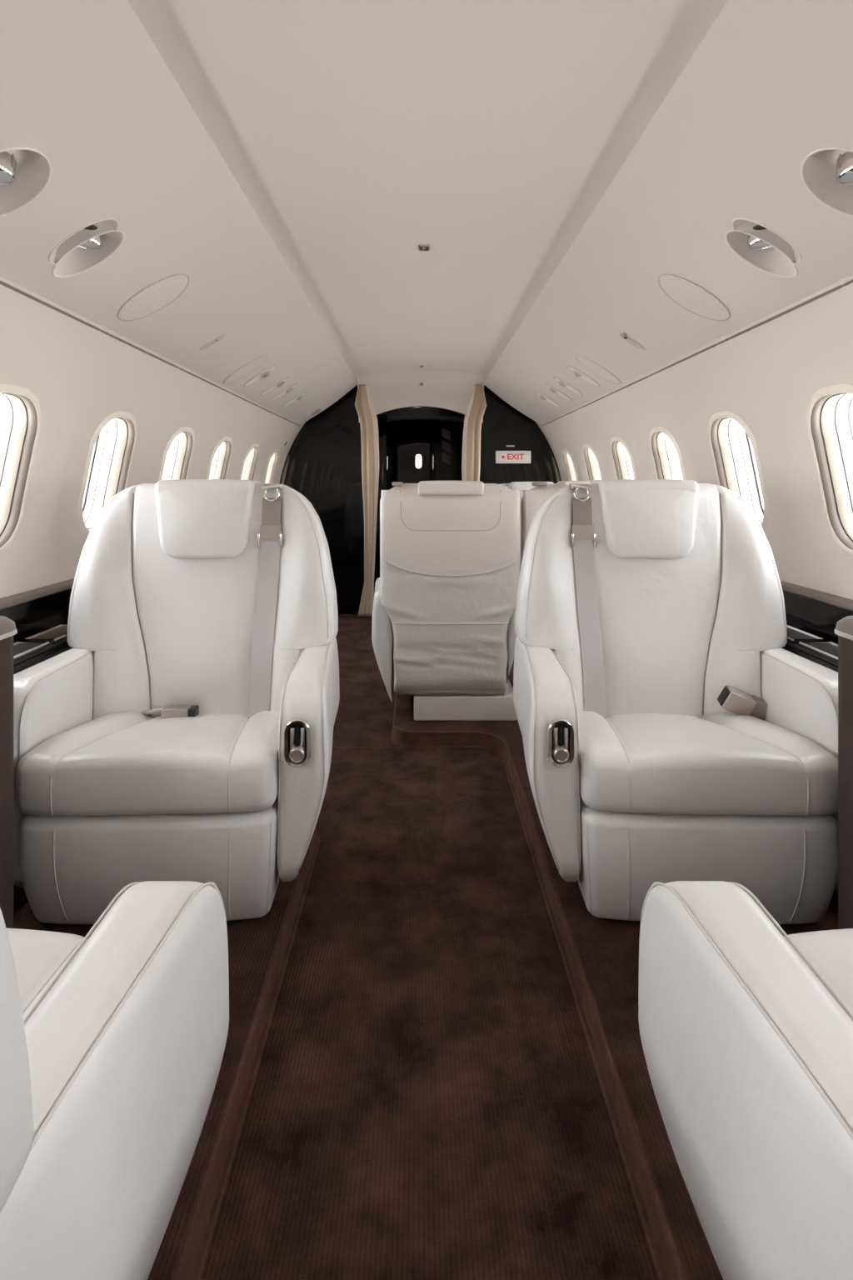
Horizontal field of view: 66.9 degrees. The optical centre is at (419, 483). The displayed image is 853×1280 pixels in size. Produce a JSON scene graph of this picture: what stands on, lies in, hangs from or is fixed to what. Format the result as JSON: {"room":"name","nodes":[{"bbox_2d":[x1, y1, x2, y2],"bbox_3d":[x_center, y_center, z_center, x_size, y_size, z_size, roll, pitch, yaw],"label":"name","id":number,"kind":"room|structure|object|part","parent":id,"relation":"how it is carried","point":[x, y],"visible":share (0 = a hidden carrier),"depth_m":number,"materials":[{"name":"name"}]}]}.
{"room":"aircraft cabin","nodes":[
{"label":"aircraft cabin","id":0,"kind":"room"},
{"bbox_2d":[0,276,305,598],"bbox_3d":[-1.030,-0.168,1.470,0.389,1.045,8.340,0,0,0],"label":"wall","id":1,"kind":"structure","parent":0,"point":[79,375],"depth_m":2.19,"materials":[{"name":"beige plastic"}]},
{"bbox_2d":[0,384,40,554],"bbox_3d":[-1.249,-0.028,1.812,0.249,0.492,0.359,0,0,0],"label":"window","id":2,"kind":"structure","parent":1,"relation":"in","point":[20,410],"depth_m":1.95,"materials":[{"name":"white glass"}]},
{"bbox_2d":[0,147,51,216],"bbox_3d":[-0.838,-0.604,1.290,0.183,0.133,0.175,0,0,0],"label":"light","id":3,"kind":"object","parent":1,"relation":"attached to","point":[25,172],"visible":0.88,"depth_m":1.35,"materials":[{"name":"white plastic"}]},
{"bbox_2d":[0,588,72,674],"bbox_3d":[-1.137,0.748,1.470,0.146,0.785,8.260,0,0,0],"label":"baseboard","id":4,"kind":"structure","parent":1,"relation":"attached to","point":[33,617],"depth_m":2.01,"materials":[{"name":"black paint"}]},
{"bbox_2d":[0,578,74,609],"bbox_3d":[-1.206,0.348,1.470,0.030,0.027,8.260,0,0,0],"label":"trim","id":5,"kind":"structure","parent":1,"relation":"attached to","point":[13,600],"depth_m":2.01,"materials":[{"name":"brown"}]},
{"bbox_2d":[13,624,67,664],"bbox_3d":[-1.130,0.474,1.919,0.110,0.022,0.462,0,0,0],"label":"tray","id":6,"kind":"object","parent":1,"relation":"attached to","point":[29,647],"visible":0.54,"depth_m":1.90,"materials":[{"name":"black"}]},
{"bbox_3d":[-1.133,0.474,1.802,0.088,0.010,0.175,0,0,0],"label":"lid","id":7,"kind":"part","parent":6,"relation":"part of","materials":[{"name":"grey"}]},
{"bbox_3d":[-1.132,0.482,1.925,0.106,0.006,0.450,0,0,0],"label":"plate","id":8,"kind":"part","parent":6,"relation":"part of","materials":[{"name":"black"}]},
{"bbox_3d":[-1.133,0.474,2.020,0.088,0.010,0.200,0,0,0],"label":"lid","id":9,"kind":"part","parent":6,"relation":"part of","materials":[{"name":"grey"}]},
{"bbox_2d":[48,215,124,277],"bbox_3d":[-0.844,-0.596,1.634,0.190,0.130,0.173,0,0,0],"label":"light","id":10,"kind":"object","parent":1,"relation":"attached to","point":[92,244],"visible":0.71,"depth_m":1.67,"materials":[{"name":"white plastic"}]},
{"bbox_2d":[77,410,137,537],"bbox_3d":[-1.249,-0.028,2.479,0.249,0.492,0.359,0,0,0],"label":"window","id":11,"kind":"structure","parent":1,"relation":"in","point":[112,447],"depth_m":2.61,"materials":[{"name":"white glass"}]},
{"bbox_2d":[117,273,189,321],"bbox_3d":[-0.846,-0.592,2.060,0.219,0.144,0.182,0,0,0],"label":"ceiling speaker","id":12,"kind":"object","parent":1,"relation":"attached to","point":[157,296],"visible":1,"depth_m":2.05,"materials":[{"name":"fabric"}]},
{"bbox_2d":[158,426,194,481],"bbox_3d":[-1.249,-0.028,3.147,0.249,0.492,0.359,0,0,0],"label":"window","id":13,"kind":"structure","parent":1,"relation":"in","point":[178,451],"depth_m":3.28,"materials":[{"name":"white glass"}]},
{"bbox_2d":[0,0,358,426],"bbox_3d":[-0.808,-0.732,1.445,0.596,0.502,8.130,0,0,0],"label":"ceiling panel","id":14,"kind":"object","parent":1,"relation":"attached to","point":[83,82],"depth_m":1.61,"materials":[{"name":"beige paint"}]},
{"bbox_2d":[199,333,225,349],"bbox_3d":[-0.854,-0.586,2.670,0.109,0.071,0.052,0,0,0],"label":"sensor","id":15,"kind":"object","parent":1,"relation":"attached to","point":[217,338],"visible":1,"depth_m":2.66,"materials":[{"name":"grey plastic"}]},
{"bbox_2d":[206,436,232,479],"bbox_3d":[-1.249,-0.028,3.816,0.249,0.492,0.359,0,0,0],"label":"window","id":16,"kind":"structure","parent":1,"relation":"in","point":[221,456],"depth_m":3.95,"materials":[{"name":"white glass"}]},
{"bbox_2d":[222,355,268,384],"bbox_3d":[-0.876,-0.573,3.260,0.226,0.144,0.160,0,0,0],"label":"access cover","id":17,"kind":"object","parent":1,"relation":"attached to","point":[253,365],"visible":1,"depth_m":3.25,"materials":[{"name":"beige paint"}]},
{"bbox_2d":[240,444,259,479],"bbox_3d":[-1.249,-0.028,4.484,0.249,0.492,0.359,0,0,0],"label":"window","id":18,"kind":"structure","parent":1,"relation":"in","point":[250,462],"depth_m":4.62,"materials":[{"name":"white glass"}]},
{"bbox_2d":[243,365,276,386],"bbox_3d":[-0.863,-0.581,3.500,0.177,0.114,0.108,0,0,0],"label":"outlet","id":19,"kind":"object","parent":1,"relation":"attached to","point":[267,372],"visible":1,"depth_m":3.48,"materials":[{"name":"white plastic"}]},
{"bbox_2d":[263,449,279,483],"bbox_3d":[-1.249,-0.028,5.152,0.249,0.492,0.359,0,0,0],"label":"window","id":20,"kind":"structure","parent":1,"relation":"in","point":[272,465],"depth_m":5.29,"materials":[{"name":"white glass"}]},
{"bbox_2d":[260,376,289,395],"bbox_3d":[-0.863,-0.581,3.860,0.177,0.114,0.088,0,0,0],"label":"outlet","id":21,"kind":"object","parent":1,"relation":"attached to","point":[279,384],"visible":1,"depth_m":3.84,"materials":[{"name":"white plastic"}]},
{"bbox_2d":[270,383,297,401],"bbox_3d":[-0.863,-0.581,4.120,0.177,0.114,0.088,0,0,0],"label":"outlet","id":22,"kind":"object","parent":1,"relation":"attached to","point":[290,389],"visible":1,"depth_m":4.10,"materials":[{"name":"white plastic"}]},
{"bbox_2d":[283,435,289,446],"bbox_3d":[-1.089,-0.346,5.300,0.045,0.082,0.050,0,0,0],"label":"placard","id":23,"kind":"object","parent":1,"relation":"attached to","point":[288,437],"depth_m":5.29,"materials":[{"name":"white"}]},
{"bbox_2d":[281,391,307,407],"bbox_3d":[-0.863,-0.581,4.470,0.177,0.114,0.108,0,0,0],"label":"outlet","id":24,"kind":"object","parent":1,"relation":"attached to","point":[300,397],"visible":1,"depth_m":4.45,"materials":[{"name":"white plastic"}]},
{"bbox_2d":[309,407,322,416],"bbox_3d":[-0.849,-0.587,5.300,0.091,0.060,0.170,0,0,0],"label":"placard","id":25,"kind":"object","parent":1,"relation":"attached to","point":[319,409],"visible":1,"depth_m":5.28,"materials":[{"name":"white"}]},
{"bbox_2d":[76,0,749,422],"bbox_3d":[0.015,-0.727,1.500,1.750,0.411,8.320,0,0,0],"label":"ceiling","id":26,"kind":"structure","parent":0,"point":[359,135],"depth_m":1.70,"materials":[{"name":"white plastic"}]},
{"bbox_2d":[355,384,379,616],"bbox_3d":[-0.439,0.124,5.460,0.204,1.988,0.130,0,0,0],"label":"curtain","id":27,"kind":"object","parent":26,"relation":"hanging from","point":[364,406],"visible":0.99,"depth_m":5.42,"materials":[{"name":"beige fabric"}]},
{"bbox_2d":[419,244,429,250],"bbox_3d":[0.020,-0.928,2.545,0.040,0.016,0.052,0,0,0],"label":"recessed light","id":28,"kind":"object","parent":26,"relation":"in","point":[422,247],"visible":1,"depth_m":2.53,"materials":[{"name":"grey metal"}]},
{"bbox_2d":[461,384,486,480],"bbox_3d":[0.468,0.124,5.461,0.216,1.988,0.133,0,0,0],"label":"curtain","id":29,"kind":"object","parent":26,"relation":"hanging from","point":[471,461],"visible":0.45,"depth_m":5.42,"materials":[{"name":"beige fabric"}]},
{"bbox_2d":[279,385,561,614],"bbox_3d":[0.015,0.090,5.605,2.520,2.120,0.050,0,0,0],"label":"wall","id":30,"kind":"structure","parent":0,"point":[322,463],"depth_m":5.58,"materials":[{"name":"black paint"}]},
{"bbox_2d":[495,450,530,463],"bbox_3d":[0.812,-0.226,5.563,0.302,0.108,0.034,0,0,0],"label":"exit sign","id":31,"kind":"object","parent":30,"relation":"attached to","point":[502,457],"visible":1,"depth_m":5.55,"materials":[{"name":"white plastic"}]},
{"bbox_2d":[380,407,464,489],"bbox_3d":[0.015,0.130,6.850,1.600,2.000,2.500,0,0,0],"label":"wall","id":32,"kind":"structure","parent":0,"point":[411,428],"depth_m":8.10,"materials":[{"name":"black paint"}]},
{"bbox_2d":[415,454,421,468],"bbox_3d":[-0.005,-0.275,8.079,0.075,0.175,0.012,0,0,0],"label":"window","id":33,"kind":"structure","parent":32,"relation":"in","point":[418,457],"depth_m":8.07,"materials":[{"name":"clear glass"}]},
{"bbox_2d":[200,614,659,1279],"bbox_3d":[0.015,1.130,2.750,2.600,0.009,10.900,0,0,0],"label":"floor","id":34,"kind":"structure","parent":0,"point":[427,1102],"depth_m":1.25,"materials":[{"name":"carpet"}]},
{"bbox_2d":[13,822,320,1279],"bbox_3d":[-0.772,1.097,-0.285,0.925,0.070,4.830,0,0,0],"label":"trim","id":35,"kind":"structure","parent":34,"relation":"on","point":[259,949],"depth_m":1.24,"materials":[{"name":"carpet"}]},
{"bbox_2d":[0,615,17,928],"bbox_3d":[-0.974,0.674,1.212,0.202,0.781,0.469,0,0,0],"label":"console","id":36,"kind":"object","parent":35,"relation":"on","point":[7,627],"visible":0.94,"depth_m":1.38,"materials":[{"name":"brown wood"}]},
{"bbox_3d":[-0.974,0.309,1.212,0.202,0.042,0.469,0,0,0],"label":"lid","id":37,"kind":"part","parent":36,"relation":"part of","materials":[{"name":"silver metal"}]},
{"bbox_2d":[0,880,229,1279],"bbox_3d":[-0.669,0.525,0.587,0.840,1.079,0.697,0,0,0],"label":"seat","id":38,"kind":"object","parent":35,"relation":"on","point":[112,1041],"visible":1,"depth_m":0.60,"materials":[{"name":"white leather"}]},
{"bbox_3d":[-0.669,0.363,0.401,0.800,0.730,0.232,0,2,0],"label":"backrest","id":39,"kind":"part","parent":38,"relation":"part of","materials":[{"name":"white leather"}]},
{"bbox_2d":[6,928,87,1024],"bbox_3d":[-0.669,0.697,0.680,0.599,0.151,0.510,0,0,0],"label":"seat cushion","id":40,"kind":"object","parent":38,"relation":"on","point":[39,956],"depth_m":0.86,"materials":[{"name":"white leather"}]},
{"bbox_2d":[13,479,339,924],"bbox_3d":[-0.648,0.526,1.805,0.840,1.078,0.670,0,0,-2],"label":"seat","id":41,"kind":"object","parent":35,"relation":"on","point":[184,732],"visible":0.96,"depth_m":1.73,"materials":[{"name":"white leather"}]},
{"bbox_3d":[-1.007,0.740,1.822,0.124,0.510,0.610,0,0,-2],"label":"armrest","id":42,"kind":"part","parent":41,"relation":"part of","materials":[{"name":"white leather"}]},
{"bbox_2d":[15,710,279,815],"bbox_3d":[-0.646,0.697,1.725,0.599,0.151,0.510,0,0,-2],"label":"seat cushion","id":43,"kind":"object","parent":41,"relation":"on","point":[78,762],"depth_m":1.49,"materials":[{"name":"white leather"}]},
{"bbox_3d":[-0.655,0.365,1.989,0.800,0.730,0.232,0,0,-2],"label":"backrest","id":44,"kind":"part","parent":41,"relation":"part of","materials":[{"name":"white leather"}]},
{"bbox_3d":[-0.288,0.621,1.529,0.037,0.078,0.020,0,0,-2],"label":"recline lever","id":45,"kind":"part","parent":41,"relation":"part of","materials":[{"name":"silver metal"}]},
{"bbox_3d":[-0.292,0.740,1.847,0.124,0.510,0.610,0,0,-2],"label":"armrest","id":46,"kind":"part","parent":41,"relation":"part of","materials":[{"name":"white leather"}]},
{"bbox_2d":[374,415,390,593],"bbox_3d":[-0.545,0.230,6.684,0.460,1.800,0.831,0,0,0],"label":"tall cabinet","id":47,"kind":"object","parent":34,"relation":"on","point":[384,425],"visible":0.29,"depth_m":6.30,"materials":[{"name":"black paint"}]},
{"bbox_3d":[-0.355,-0.090,6.280,0.012,0.208,0.022,0,0,0],"label":"handle","id":48,"kind":"part","parent":47,"relation":"part of","materials":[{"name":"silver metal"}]},
{"bbox_2d":[432,422,464,480],"bbox_3d":[0.475,0.240,7.296,0.640,1.780,0.807,0,0,0],"label":"tall cabinet","id":49,"kind":"object","parent":34,"relation":"on","point":[447,437],"visible":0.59,"depth_m":6.90,"materials":[{"name":"black wood"}]},
{"bbox_3d":[0.290,-0.263,6.897,0.090,0.135,0.008,0,0,0],"label":"panel","id":50,"kind":"part","parent":49,"relation":"part of","materials":[{"name":"brown wood"}]},
{"bbox_3d":[0.290,-0.393,6.897,0.090,0.135,0.008,0,0,0],"label":"panel","id":51,"kind":"part","parent":49,"relation":"part of","materials":[{"name":"brown wood"}]},
{"bbox_3d":[0.290,-0.522,6.897,0.090,0.135,0.008,0,0,0],"label":"panel","id":52,"kind":"part","parent":49,"relation":"part of","materials":[{"name":"brown wood"}]},
{"bbox_2d":[390,660,838,1279],"bbox_3d":[0.570,1.097,1.350,1.390,0.070,8.100,0,0,0],"label":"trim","id":53,"kind":"structure","parent":34,"relation":"on","point":[600,956],"depth_m":1.34,"materials":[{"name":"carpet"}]},
{"bbox_2d":[371,480,520,720],"bbox_3d":[0.117,0.526,3.182,0.709,1.078,0.666,0,0,0],"label":"seat","id":54,"kind":"object","parent":53,"relation":"on","point":[444,635],"visible":0.98,"depth_m":2.87,"materials":[{"name":"beige leather"}]},
{"bbox_3d":[-0.178,0.740,3.180,0.118,0.510,0.550,0,0,0],"label":"armrest","id":55,"kind":"part","parent":54,"relation":"part of","materials":[{"name":"white leather"}]},
{"bbox_3d":[0.141,0.221,2.907,0.624,0.383,0.092,0,0,0],"label":"panel","id":56,"kind":"part","parent":54,"relation":"part of","materials":[{"name":"beige leather"}]},
{"bbox_3d":[0.417,0.740,3.180,0.088,0.510,0.552,0,0,3],"label":"armrest","id":57,"kind":"part","parent":54,"relation":"part of","materials":[{"name":"white leather"}]},
{"bbox_2d":[500,481,553,524],"bbox_3d":[0.815,0.526,4.445,0.840,1.078,0.670,0,0,0],"label":"seat","id":58,"kind":"object","parent":53,"relation":"on","point":[521,486],"visible":0.07,"depth_m":4.59,"materials":[{"name":"white leather"}]},
{"bbox_3d":[0.815,0.365,4.629,0.800,0.730,0.232,0,0,0],"label":"backrest","id":59,"kind":"part","parent":58,"relation":"part of","materials":[{"name":"white leather"}]},
{"bbox_2d":[520,480,592,565],"bbox_3d":[0.793,0.526,3.182,0.655,1.078,0.691,0,0,0],"label":"seat","id":60,"kind":"object","parent":53,"relation":"on","point":[532,500],"visible":0.07,"depth_m":2.89,"materials":[{"name":"white leather"}]},
{"bbox_3d":[0.787,0.221,2.907,0.624,0.383,0.092,0,0,0],"label":"panel","id":61,"kind":"part","parent":60,"relation":"part of","materials":[{"name":"beige leather"}]},
{"bbox_3d":[0.787,0.482,2.972,0.636,0.965,0.185,0,0,0],"label":"backrest","id":62,"kind":"part","parent":60,"relation":"part of","materials":[{"name":"beige leather"}]},
{"bbox_2d":[513,479,838,924],"bbox_3d":[0.696,0.526,1.805,0.840,1.078,0.670,0,0,2],"label":"seat","id":63,"kind":"object","parent":53,"relation":"on","point":[670,733],"visible":0.98,"depth_m":1.76,"materials":[{"name":"white leather"}]},
{"bbox_3d":[0.340,0.740,1.847,0.124,0.510,0.610,0,0,2],"label":"armrest","id":64,"kind":"part","parent":63,"relation":"part of","materials":[{"name":"white leather"}]},
{"bbox_3d":[0.337,0.621,1.529,0.037,0.078,0.020,0,0,2],"label":"recline lever","id":65,"kind":"part","parent":63,"relation":"part of","materials":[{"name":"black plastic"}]},
{"bbox_3d":[0.703,0.365,1.989,0.800,0.730,0.232,0,0,2],"label":"backrest","id":66,"kind":"part","parent":63,"relation":"part of","materials":[{"name":"white leather"}]},
{"bbox_2d":[578,710,838,815],"bbox_3d":[0.694,0.697,1.725,0.599,0.151,0.510,0,0,2],"label":"seat cushion","id":67,"kind":"object","parent":63,"relation":"on","point":[631,762],"depth_m":1.49,"materials":[{"name":"white leather"}]},
{"bbox_3d":[1.055,0.740,1.822,0.124,0.510,0.610,0,0,2],"label":"armrest","id":68,"kind":"part","parent":63,"relation":"part of","materials":[{"name":"white leather"}]},
{"bbox_2d":[638,880,852,1279],"bbox_3d":[0.708,0.525,0.587,0.840,1.079,0.697,0,0,0],"label":"seat","id":69,"kind":"object","parent":53,"relation":"on","point":[746,1026],"visible":1,"depth_m":0.63,"materials":[{"name":"white leather"}]},
{"bbox_2d":[784,928,852,1020],"bbox_3d":[0.708,0.697,0.680,0.599,0.151,0.510,0,0,0],"label":"seat cushion","id":70,"kind":"object","parent":69,"relation":"on","point":[830,952],"depth_m":0.87,"materials":[{"name":"white leather"}]},
{"bbox_2d":[834,615,852,929],"bbox_3d":[1.004,0.674,1.212,0.202,0.781,0.469,0,0,0],"label":"console","id":71,"kind":"object","parent":53,"relation":"on","point":[844,628],"visible":0.94,"depth_m":1.37,"materials":[{"name":"brown wood"}]},
{"bbox_3d":[1.004,0.309,1.212,0.202,0.042,0.469,0,0,0],"label":"lid","id":72,"kind":"part","parent":71,"relation":"part of","materials":[{"name":"white leather"}]},
{"bbox_2d":[535,225,852,599],"bbox_3d":[1.060,-0.168,1.470,0.389,1.045,8.340,0,0,0],"label":"wall","id":73,"kind":"structure","parent":0,"point":[768,375],"depth_m":2.18,"materials":[{"name":"beige plastic"}]},
{"bbox_2d":[561,449,578,480],"bbox_3d":[1.279,-0.028,5.152,0.249,0.492,0.359,0,0,0],"label":"window","id":74,"kind":"structure","parent":73,"relation":"in","point":[569,464],"depth_m":5.29,"materials":[{"name":"white glass"}]},
{"bbox_2d":[582,444,603,480],"bbox_3d":[1.279,-0.028,4.484,0.249,0.492,0.359,0,0,0],"label":"window","id":75,"kind":"structure","parent":73,"relation":"in","point":[592,462],"depth_m":4.62,"materials":[{"name":"white glass"}]},
{"bbox_2d":[610,436,636,479],"bbox_3d":[1.279,-0.028,3.816,0.249,0.492,0.359,0,0,0],"label":"window","id":76,"kind":"structure","parent":73,"relation":"in","point":[621,453],"depth_m":3.95,"materials":[{"name":"white glass"}]},
{"bbox_2d":[650,426,685,479],"bbox_3d":[1.279,-0.028,3.147,0.249,0.492,0.359,0,0,0],"label":"window","id":77,"kind":"structure","parent":73,"relation":"in","point":[666,452],"depth_m":3.28,"materials":[{"name":"white glass"}]},
{"bbox_2d":[483,0,852,426],"bbox_3d":[0.838,-0.732,1.445,0.596,0.502,8.130,0,0,0],"label":"ceiling panel","id":78,"kind":"object","parent":73,"relation":"attached to","point":[769,84],"depth_m":1.62,"materials":[{"name":"beige paint"}]},
{"bbox_2d":[535,391,560,407],"bbox_3d":[0.893,-0.581,4.470,0.177,0.114,0.108,0,0,0],"label":"outlet","id":79,"kind":"object","parent":78,"relation":"attached to","point":[542,397],"visible":1,"depth_m":4.45,"materials":[{"name":"white plastic"}]},
{"bbox_2d":[545,383,572,401],"bbox_3d":[0.893,-0.581,4.120,0.177,0.114,0.088,0,0,0],"label":"outlet","id":80,"kind":"object","parent":78,"relation":"attached to","point":[552,389],"visible":1,"depth_m":4.11,"materials":[{"name":"white plastic"}]},
{"bbox_2d":[553,376,583,395],"bbox_3d":[0.893,-0.581,3.860,0.177,0.114,0.088,0,0,0],"label":"outlet","id":81,"kind":"object","parent":78,"relation":"attached to","point":[563,384],"visible":1,"depth_m":3.85,"materials":[{"name":"white plastic"}]},
{"bbox_2d":[567,365,599,386],"bbox_3d":[0.893,-0.581,3.500,0.177,0.114,0.108,0,0,0],"label":"outlet","id":82,"kind":"object","parent":78,"relation":"attached to","point":[577,372],"visible":1,"depth_m":3.48,"materials":[{"name":"white plastic"}]},
{"bbox_2d":[575,355,621,384],"bbox_3d":[0.906,-0.573,3.260,0.226,0.144,0.160,0,0,0],"label":"access cover","id":83,"kind":"object","parent":78,"relation":"attached to","point":[598,370],"visible":1,"depth_m":3.25,"materials":[{"name":"beige paint"}]},
{"bbox_2d":[620,332,646,349],"bbox_3d":[0.881,-0.586,2.669,0.113,0.071,0.060,0,0,-18],"label":"sensor","id":84,"kind":"object","parent":78,"relation":"attached to","point":[624,335],"visible":1,"depth_m":2.66,"materials":[{"name":"grey plastic"}]},
{"bbox_2d":[658,273,730,321],"bbox_3d":[0.876,-0.592,2.060,0.219,0.144,0.182,0,0,0],"label":"ceiling speaker","id":85,"kind":"object","parent":78,"relation":"in","point":[692,297],"visible":1,"depth_m":2.05,"materials":[{"name":"fabric"}]},
{"bbox_2d":[708,410,769,531],"bbox_3d":[1.279,-0.028,2.479,0.249,0.492,0.359,0,0,0],"label":"window","id":86,"kind":"structure","parent":73,"relation":"in","point":[732,443],"depth_m":2.61,"materials":[{"name":"white glass"}]},
{"bbox_2d":[725,213,801,277],"bbox_3d":[0.874,-0.596,1.634,0.190,0.130,0.173,0,0,0],"label":"light","id":87,"kind":"object","parent":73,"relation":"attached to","point":[757,244],"visible":0.73,"depth_m":1.67,"materials":[{"name":"white plastic"}]},
{"bbox_2d":[786,624,838,665],"bbox_3d":[1.160,0.474,1.919,0.110,0.022,0.462,0,0,0],"label":"tray","id":88,"kind":"object","parent":73,"relation":"attached to","point":[817,646],"visible":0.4,"depth_m":1.88,"materials":[{"name":"black"}]},
{"bbox_3d":[1.163,0.474,2.020,0.088,0.010,0.200,0,0,0],"label":"lid","id":89,"kind":"part","parent":88,"relation":"part of","materials":[{"name":"grey"}]},
{"bbox_3d":[1.162,0.482,1.925,0.106,0.006,0.450,0,0,0],"label":"plate","id":90,"kind":"part","parent":88,"relation":"part of","materials":[{"name":"black"}]},
{"bbox_3d":[1.163,0.474,1.802,0.088,0.010,0.175,0,0,0],"label":"lid","id":91,"kind":"part","parent":88,"relation":"part of","materials":[{"name":"grey"}]},
{"bbox_2d":[780,580,852,611],"bbox_3d":[1.236,0.348,1.470,0.030,0.027,8.260,0,0,0],"label":"trim","id":92,"kind":"structure","parent":73,"relation":"attached to","point":[837,601],"depth_m":1.98,"materials":[{"name":"brown"}]},
{"bbox_2d":[781,590,852,672],"bbox_3d":[1.167,0.748,1.470,0.146,0.785,8.260,0,0,0],"label":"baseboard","id":93,"kind":"structure","parent":73,"relation":"attached to","point":[816,617],"depth_m":2.00,"materials":[{"name":"black paint"}]},
{"bbox_2d":[800,147,852,216],"bbox_3d":[0.868,-0.604,1.290,0.183,0.133,0.175,0,0,0],"label":"light","id":94,"kind":"object","parent":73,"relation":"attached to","point":[827,172],"visible":0.89,"depth_m":1.35,"materials":[{"name":"white plastic"}]},
{"bbox_2d":[806,384,852,557],"bbox_3d":[1.279,-0.028,1.812,0.249,0.492,0.359,0,0,0],"label":"window","id":95,"kind":"structure","parent":73,"relation":"in","point":[830,410],"depth_m":1.95,"materials":[{"name":"white glass"}]}
]}

